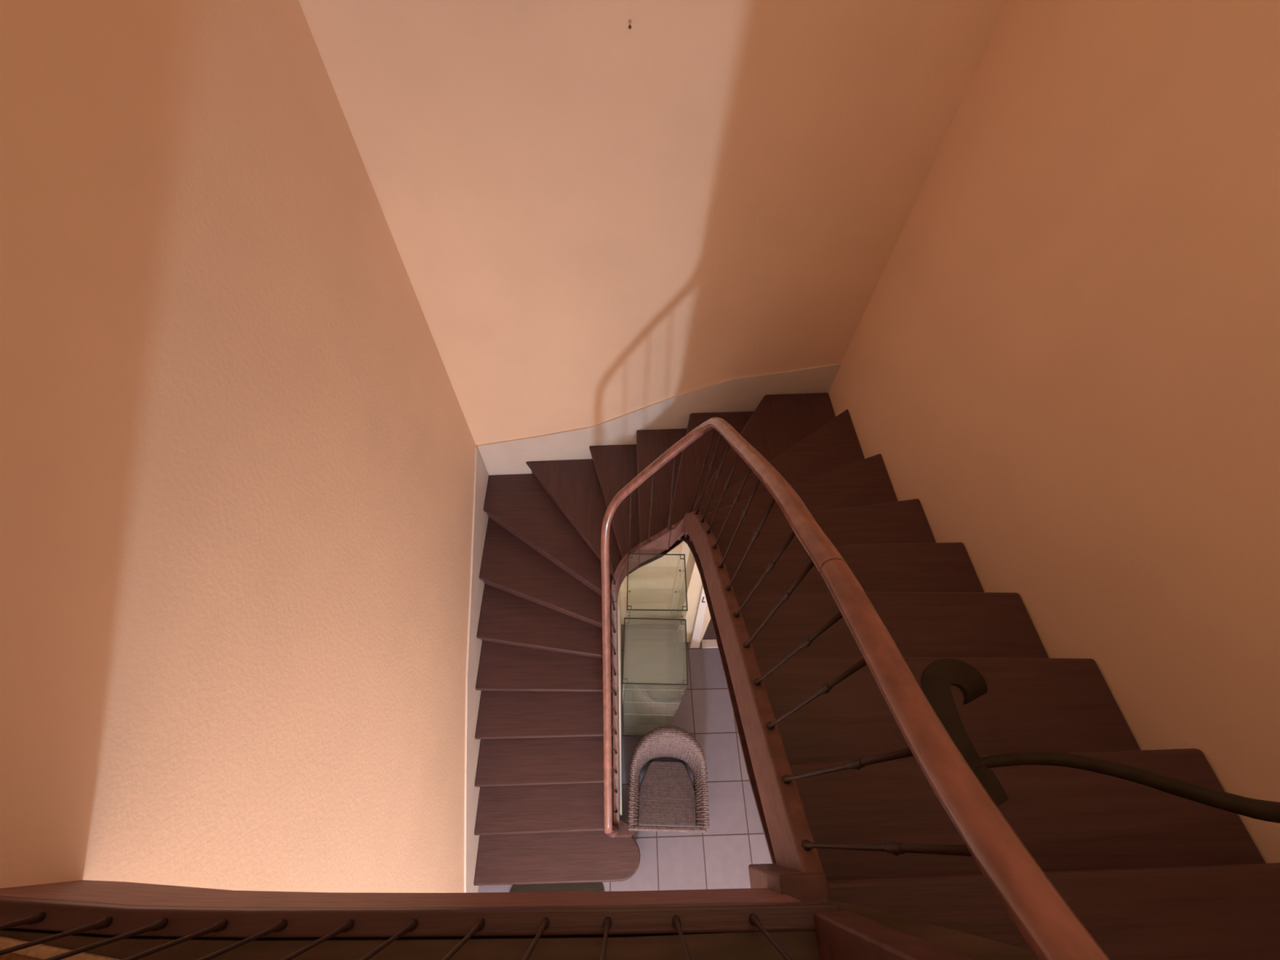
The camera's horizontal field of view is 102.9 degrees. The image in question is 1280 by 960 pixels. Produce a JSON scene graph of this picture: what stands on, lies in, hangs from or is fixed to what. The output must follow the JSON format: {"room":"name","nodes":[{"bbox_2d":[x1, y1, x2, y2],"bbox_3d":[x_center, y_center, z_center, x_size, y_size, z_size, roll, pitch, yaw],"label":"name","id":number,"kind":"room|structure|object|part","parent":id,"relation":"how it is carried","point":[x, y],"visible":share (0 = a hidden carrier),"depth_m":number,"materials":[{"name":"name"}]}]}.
{"room":"stairwell","nodes":[
{"label":"stairwell","id":0,"kind":"room"},
{"bbox_2d":[0,0,476,893],"bbox_3d":[-1.198,1.572,0.976,0.120,6.300,6.950,-1,56,-2],"label":"wall","id":1,"kind":"structure","parent":0,"point":[237,446],"depth_m":1.40,"materials":[{"name":"paint"}]},
{"bbox_2d":[0,880,800,907],"bbox_3d":[-0.438,0.782,0.948,1.417,0.250,0.035,1,56,-1],"label":"trim","id":2,"kind":"structure","parent":1,"relation":"attached to","point":[125,893],"depth_m":0.93,"materials":[{"name":"brown wood"}]},
{"bbox_2d":[464,447,488,893],"bbox_3d":[-1.222,1.499,3.764,0.012,1.760,3.030,-1,56,-2],"label":"baseboard","id":3,"kind":"structure","parent":1,"relation":"attached to","point":[480,517],"depth_m":3.73,"materials":[{"name":"paint"}]},
{"bbox_2d":[0,897,1037,959],"bbox_3d":[0.210,2.393,-0.291,2.596,0.030,4.098,-1,56,-2],"label":"floor","id":4,"kind":"structure","parent":0,"point":[798,944],"depth_m":0.80,"materials":[{"name":"brown wood"}]},
{"bbox_2d":[0,936,121,959],"bbox_3d":[-0.891,0.964,0.621,0.362,0.013,0.643,-1,56,-2],"label":"rug","id":5,"kind":"object","parent":4,"relation":"on","point":[38,952],"visible":0.68,"depth_m":0.78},
{"bbox_2d":[0,896,973,959],"bbox_3d":[-0.363,0.500,0.463,1.534,0.873,0.160,3,56,1],"label":"balustrade","id":6,"kind":"object","parent":4,"relation":"on","point":[842,935],"visible":1,"depth_m":0.81,"materials":[{"name":"brown wood"}]},
{"bbox_3d":[-0.403,0.709,0.826,1.458,0.034,0.047,1,56,-1],"label":"curb rail","id":7,"kind":"part","parent":6,"relation":"part of","materials":[{"name":"brown wood"}]},
{"bbox_3d":[0.320,0.506,0.488,0.060,0.796,0.060,-1,56,-2],"label":"newel post","id":8,"kind":"part","parent":6,"relation":"part of","materials":[{"name":"brown wood"}]},
{"bbox_2d":[617,590,622,815],"bbox_3d":[-0.180,1.698,3.994,0.060,1.200,1.540,-1,56,-2],"label":"wall","id":9,"kind":"structure","parent":0,"point":[619,594],"depth_m":3.90,"materials":[{"name":"beige paint"}]},
{"bbox_2d":[477,623,772,892],"bbox_3d":[0.095,3.398,3.637,2.836,0.100,7.070,-1,56,-2],"label":"floor","id":10,"kind":"structure","parent":0,"point":[720,857],"depth_m":4.11,"materials":[{"name":"tile"}]},
{"bbox_2d":[510,882,604,892],"bbox_3d":[-0.610,3.193,3.689,0.700,0.014,0.465,-1,56,-2],"label":"doormat","id":11,"kind":"object","parent":10,"relation":"on","point":[578,886],"visible":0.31,"depth_m":3.79,"materials":[{"name":"grey fabric"}]},
{"bbox_2d":[622,617,688,735],"bbox_3d":[0.066,1.506,3.688,0.363,1.931,0.372,2,56,0],"label":"display cabinet","id":12,"kind":"object","parent":10,"relation":"on","point":[645,709],"visible":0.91,"depth_m":4.32,"materials":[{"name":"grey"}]},
{"bbox_3d":[-0.112,1.476,3.652,0.004,1.835,0.360,2,56,0],"label":"pane","id":13,"kind":"part","parent":12,"relation":"part of","materials":[{"name":"clear glass"}]},
{"bbox_3d":[0.245,1.485,3.655,0.004,1.835,0.360,2,56,0],"label":"pane","id":14,"kind":"part","parent":12,"relation":"part of","materials":[{"name":"clear glass"}]},
{"bbox_2d":[626,553,688,683],"bbox_3d":[0.083,1.161,3.922,0.363,1.931,0.372,1,56,-1],"label":"display cabinet","id":15,"kind":"object","parent":10,"relation":"on","point":[647,661],"visible":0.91,"depth_m":4.56,"materials":[{"name":"grey"}]},
{"bbox_3d":[-0.096,1.133,3.885,0.004,1.835,0.360,1,56,-1],"label":"pane","id":16,"kind":"part","parent":15,"relation":"part of","materials":[{"name":"clear glass"}]},
{"bbox_3d":[0.262,1.138,3.890,0.004,1.835,0.360,1,56,-1],"label":"pane","id":17,"kind":"part","parent":15,"relation":"part of","materials":[{"name":"clear glass"}]},
{"bbox_2d":[627,724,710,832],"bbox_3d":[0.204,2.278,3.887,0.578,0.744,0.659,2,56,0],"label":"wicker armchair","id":18,"kind":"object","parent":10,"relation":"on","point":[667,795],"visible":1,"depth_m":3.75,"materials":[{"name":"wicker"}]},
{"bbox_3d":[0.202,2.349,3.836,0.428,0.060,0.415,2,56,0],"label":"seat","id":19,"kind":"part","parent":18,"relation":"part of","materials":[{"name":"brown wicker"}]},
{"bbox_2d":[689,586,706,648],"bbox_3d":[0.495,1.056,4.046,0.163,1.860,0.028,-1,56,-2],"label":"door","id":20,"kind":"structure","parent":10,"relation":"on","point":[696,634],"depth_m":4.20,"materials":[{"name":"white paint"}]},
{"bbox_2d":[473,392,1279,959],"bbox_3d":[0.091,0.652,2.831,2.572,4.308,2.940,-1,56,-2],"label":"staircase","id":21,"kind":"structure","parent":10,"relation":"on","point":[830,596],"depth_m":1.56,"materials":[{"name":"brown wood"}]},
{"bbox_3d":[-0.179,2.420,3.516,0.068,0.840,0.068,-1,56,-2],"label":"newel post","id":22,"kind":"part","parent":21,"relation":"part of","materials":[{"name":"brown wood"}]},
{"bbox_3d":[0.305,0.867,1.054,0.092,0.300,0.105,-1,56,-2],"label":"newel post","id":23,"kind":"part","parent":21,"relation":"part of","materials":[{"name":"brown wood"}]},
{"bbox_3d":[0.072,0.619,2.183,0.551,3.197,1.698,-1,56,-2],"label":"handrail","id":24,"kind":"part","parent":21,"relation":"part of","materials":[{"name":"brown wood"}]},
{"bbox_2d":[298,0,1008,475],"bbox_3d":[0.070,-1.190,2.873,2.596,6.300,0.320,-1,56,-2],"label":"wall","id":25,"kind":"structure","parent":0,"point":[592,219],"depth_m":2.32,"materials":[{"name":"paint"}]},
{"bbox_2d":[477,363,840,475],"bbox_3d":[0.046,-0.335,3.924,2.574,1.400,0.012,-2,56,-3],"label":"baseboard","id":26,"kind":"structure","parent":25,"relation":"attached to","point":[744,393],"depth_m":3.74,"materials":[{"name":"paint"}]},
{"bbox_2d":[619,541,711,642],"bbox_3d":[0.190,0.860,4.038,0.820,2.080,0.240,-1,56,-2],"label":"wall","id":27,"kind":"structure","parent":0,"point":[653,585],"depth_m":4.15,"materials":[{"name":"beige paint"}]},
{"bbox_2d":[702,618,715,639],"bbox_3d":[0.978,0.930,4.028,0.753,2.050,0.040,-1,56,-2],"label":"door","id":28,"kind":"structure","parent":27,"relation":"in","point":[709,633],"depth_m":4.67,"materials":[{"name":"brown wood"}]},
{"bbox_2d":[701,639,718,648],"bbox_3d":[0.954,1.545,4.832,0.739,0.030,0.077,-1,56,-2],"label":"trim","id":29,"kind":"structure","parent":27,"relation":"attached to","point":[706,643],"depth_m":4.81,"materials":[{"name":"paint"}]},
{"bbox_2d":[827,0,1279,863],"bbox_3d":[1.510,1.543,1.063,0.132,6.300,6.950,-1,56,-2],"label":"wall","id":30,"kind":"structure","parent":0,"point":[1065,348],"depth_m":1.51,"materials":[{"name":"paint"}]},
{"bbox_2d":[920,658,1279,823],"bbox_3d":[0.958,0.384,0.739,1.011,0.190,0.216,3,56,1],"label":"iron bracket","id":31,"kind":"object","parent":30,"relation":"attached to","point":[937,677],"visible":0.83,"depth_m":0.76,"materials":[{"name":"black metal"}]},
{"bbox_3d":[0.963,0.452,0.714,0.960,0.095,0.069,5,56,2],"label":"arm","id":32,"kind":"part","parent":31,"relation":"part of","materials":[{"name":"metal"}]}
]}

